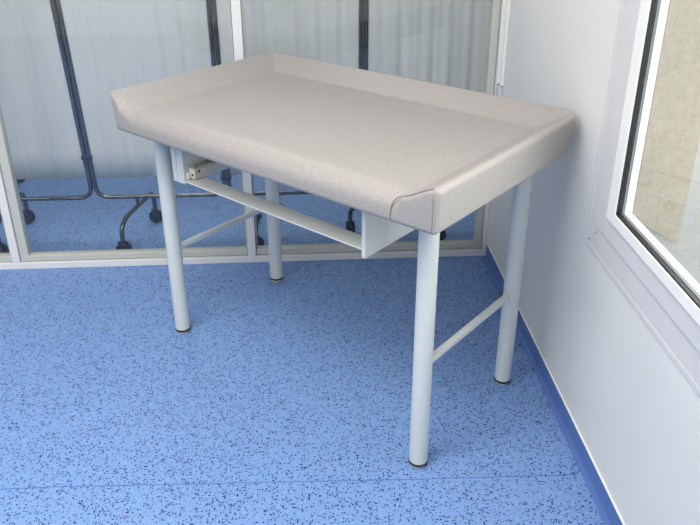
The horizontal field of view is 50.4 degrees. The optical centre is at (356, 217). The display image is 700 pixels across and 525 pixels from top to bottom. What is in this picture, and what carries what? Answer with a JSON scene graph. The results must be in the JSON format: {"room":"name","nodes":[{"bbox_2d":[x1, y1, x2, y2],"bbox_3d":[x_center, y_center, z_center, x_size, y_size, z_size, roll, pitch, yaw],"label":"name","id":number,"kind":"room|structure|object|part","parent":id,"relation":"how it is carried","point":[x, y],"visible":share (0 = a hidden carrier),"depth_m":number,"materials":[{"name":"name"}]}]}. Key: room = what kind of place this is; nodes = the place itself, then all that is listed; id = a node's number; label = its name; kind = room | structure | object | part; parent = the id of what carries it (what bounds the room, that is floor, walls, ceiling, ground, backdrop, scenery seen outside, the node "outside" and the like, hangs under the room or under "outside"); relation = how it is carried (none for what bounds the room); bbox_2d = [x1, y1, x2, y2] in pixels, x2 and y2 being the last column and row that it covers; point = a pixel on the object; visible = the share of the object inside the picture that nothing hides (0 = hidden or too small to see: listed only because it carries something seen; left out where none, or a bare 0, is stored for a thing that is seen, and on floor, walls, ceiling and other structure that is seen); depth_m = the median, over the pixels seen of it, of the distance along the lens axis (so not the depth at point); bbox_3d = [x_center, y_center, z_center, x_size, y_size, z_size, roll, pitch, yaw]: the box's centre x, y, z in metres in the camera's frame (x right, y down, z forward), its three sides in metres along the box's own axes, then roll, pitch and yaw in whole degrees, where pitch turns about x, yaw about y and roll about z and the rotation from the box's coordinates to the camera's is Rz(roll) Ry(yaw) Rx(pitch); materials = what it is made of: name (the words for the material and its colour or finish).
{"room":"examination room","nodes":[
{"label":"examination room","id":0,"kind":"room"},
{"bbox_2d":[59,6,363,69],"bbox_3d":[-1.261,-1.400,3.328,4.900,2.650,1.790,-2,25,-3],"label":"wall","id":1,"kind":"structure","parent":0,"point":[211,6],"depth_m":4.47,"materials":[{"name":"paint"}]},
{"bbox_2d":[0,208,11,261],"bbox_3d":[-1.854,-0.974,2.453,0.927,2.572,0.036,-2,25,-3],"label":"window","id":2,"kind":"structure","parent":1,"relation":"in","point":[4,257],"depth_m":3.01,"materials":[{"name":"beige metal"}]},
{"bbox_2d":[0,165,20,262],"bbox_3d":[-1.374,-0.987,2.482,0.030,2.571,0.054,-2,25,-3],"label":"trim","id":3,"kind":"structure","parent":1,"relation":"attached to","point":[4,204],"depth_m":2.93,"materials":[{"name":"white metal"}]},
{"bbox_2d":[0,0,247,260],"bbox_3d":[-0.902,-0.999,2.509,0.911,2.572,0.036,-2,25,-3],"label":"window","id":4,"kind":"structure","parent":1,"relation":"in","point":[6,162],"depth_m":3.02,"materials":[{"name":"beige metal"}]},
{"bbox_2d":[0,248,484,269],"bbox_3d":[-1.553,0.192,3.028,4.199,0.029,0.054,-2,25,-3],"label":"trim","id":5,"kind":"structure","parent":1,"relation":"attached to","point":[467,251],"depth_m":3.06,"materials":[{"name":"white metal"}]},
{"bbox_2d":[230,0,256,255],"bbox_3d":[-0.428,-1.012,2.538,0.034,2.571,0.054,-2,25,-3],"label":"trim","id":6,"kind":"structure","parent":1,"relation":"attached to","point":[236,9],"depth_m":2.71,"materials":[{"name":"white metal"}]},
{"bbox_2d":[241,0,500,253],"bbox_3d":[0.058,-1.024,2.566,0.935,2.572,0.036,-2,25,-3],"label":"window","id":7,"kind":"structure","parent":1,"relation":"in","point":[495,4],"depth_m":3.08,"materials":[{"name":"beige metal"}]},
{"bbox_2d":[0,169,604,524],"bbox_3d":[-1.200,0.863,1.766,4.920,0.100,6.550,-2,25,-3],"label":"floor","id":8,"kind":"structure","parent":0,"point":[307,375],"depth_m":2.34,"materials":[{"name":"blue plastic"}]},
{"bbox_2d":[0,0,490,252],"bbox_3d":[-0.572,-0.738,2.940,2.381,1.789,0.394,-2,25,-3],"label":"folding screen","id":9,"kind":"object","parent":8,"relation":"on","point":[58,113],"visible":0.58,"depth_m":2.98,"materials":[{"name":"grey metal"}]},
{"bbox_3d":[-1.443,-0.796,2.847,0.636,1.609,0.019,-1,25,-3],"label":"tube frame","id":10,"kind":"part","parent":9,"relation":"part of","materials":[{"name":"grey metal"}]},
{"bbox_3d":[-0.871,-0.811,2.881,0.624,1.609,0.019,-1,25,-3],"label":"tube frame","id":11,"kind":"part","parent":9,"relation":"part of","materials":[{"name":"grey metal"}]},
{"bbox_3d":[-0.269,-0.827,2.917,0.599,1.609,0.019,-1,25,-3],"label":"tube frame","id":12,"kind":"part","parent":9,"relation":"part of","materials":[{"name":"grey metal"}]},
{"bbox_3d":[0.324,-0.842,2.952,0.588,1.609,0.019,-1,25,-3],"label":"tube frame","id":13,"kind":"part","parent":9,"relation":"part of","materials":[{"name":"grey metal"}]},
{"bbox_2d":[0,469,580,489],"bbox_3d":[-1.475,0.731,1.922,4.176,0.006,0.028,-1,25,-3],"label":"floor seam","id":14,"kind":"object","parent":8,"relation":"attached to","point":[579,469],"depth_m":1.98,"materials":[{"name":"blue plastic"}]},
{"bbox_2d":[110,53,575,468],"bbox_3d":[-0.061,0.080,2.256,1.154,0.898,0.678,19,32,35],"label":"table","id":15,"kind":"object","parent":8,"relation":"on","point":[408,154],"visible":1,"depth_m":2.01,"materials":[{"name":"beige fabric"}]},
{"bbox_3d":[-0.609,0.049,2.458,0.050,0.746,0.050,19,32,35],"label":"leg","id":16,"kind":"part","parent":15,"relation":"part of","materials":[{"name":"white paint"}]},
{"bbox_3d":[-0.382,-0.244,2.367,0.052,0.138,0.474,19,32,35],"label":"plate","id":17,"kind":"part","parent":15,"relation":"part of","materials":[{"name":"white paint"}]},
{"bbox_3d":[-0.314,-0.104,2.782,0.050,0.746,0.050,19,32,35],"label":"leg","id":18,"kind":"part","parent":15,"relation":"part of","materials":[{"name":"white paint"}]},
{"bbox_2d":[110,53,575,234],"bbox_3d":[-0.060,-0.271,2.091,1.154,0.123,0.676,19,32,35],"label":"cushion","id":19,"kind":"object","parent":15,"relation":"on","point":[423,156],"depth_m":1.97,"materials":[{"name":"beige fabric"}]},
{"bbox_3d":[0.167,-0.048,1.962,0.012,0.158,0.471,19,32,35],"label":"plate","id":20,"kind":"part","parent":15,"relation":"part of","materials":[{"name":"white paint"}]},
{"bbox_3d":[0.171,0.321,1.877,0.050,0.755,0.050,19,32,35],"label":"leg","id":21,"kind":"part","parent":15,"relation":"part of","materials":[{"name":"white paint"}]},
{"bbox_3d":[0.466,0.168,2.201,0.050,0.755,0.050,19,32,35],"label":"leg","id":22,"kind":"part","parent":15,"relation":"part of","materials":[{"name":"white paint"}]},
{"bbox_2d":[485,0,699,524],"bbox_3d":[0.786,-0.048,0.484,0.180,2.650,4.760,-2,25,-3],"label":"wall","id":23,"kind":"structure","parent":0,"point":[637,416],"depth_m":1.86,"materials":[{"name":"paint"}]},
{"bbox_2d":[481,0,501,248],"bbox_3d":[0.536,-1.037,2.595,0.018,2.571,0.054,-2,25,-3],"label":"trim","id":24,"kind":"structure","parent":23,"relation":"attached to","point":[486,206],"depth_m":3.05,"materials":[{"name":"white metal"}]},
{"bbox_2d":[495,84,502,95],"bbox_3d":[0.539,-0.461,2.812,0.016,0.080,0.044,-2,25,-3],"label":"trim","id":25,"kind":"structure","parent":23,"relation":"attached to","point":[499,89],"depth_m":2.79,"materials":[{"name":"white plastic"}]},
{"bbox_2d":[495,0,510,85],"bbox_3d":[0.539,-1.337,2.391,0.020,1.855,0.054,-2,25,-3],"label":"trim","id":26,"kind":"structure","parent":23,"relation":"attached to","point":[506,4],"depth_m":2.71,"materials":[{"name":"white plastic"}]},
{"bbox_2d":[483,243,624,524],"bbox_3d":[0.685,1.115,1.039,0.016,0.072,4.580,-2,25,-3],"label":"baseboard","id":27,"kind":"structure","parent":23,"relation":"attached to","point":[604,502],"depth_m":2.17,"materials":[{"name":"blue plastic"}]},
{"bbox_2d":[585,0,699,396],"bbox_3d":[0.670,-0.273,0.850,0.038,1.582,1.752,-2,25,-3],"label":"window","id":28,"kind":"structure","parent":23,"relation":"in","point":[663,294],"depth_m":1.64,"materials":[{"name":"white plastic"}]},
{"bbox_3d":[0.660,-0.275,0.848,0.017,1.311,1.486,-1,25,-3],"label":"sash","id":29,"kind":"part","parent":28,"relation":"part of","materials":[{"name":"white plastic"}]},
{"bbox_2d":[644,225,699,284],"bbox_3d":[0.753,0.358,1.155,0.128,0.142,1.370,-2,25,-3],"label":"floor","id":30,"kind":"structure","parent":23,"relation":"attached to","point":[684,259],"depth_m":1.67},
{"label":"outside","id":31,"kind":"structure","parent":0,"visible":0},
{"bbox_2d":[678,140,699,264],"bbox_3d":[4.154,0.506,3.005,6.830,0.100,13.000,-2,25,-3],"label":"floor","id":32,"kind":"structure","parent":31,"point":[689,237],"depth_m":3.92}
]}

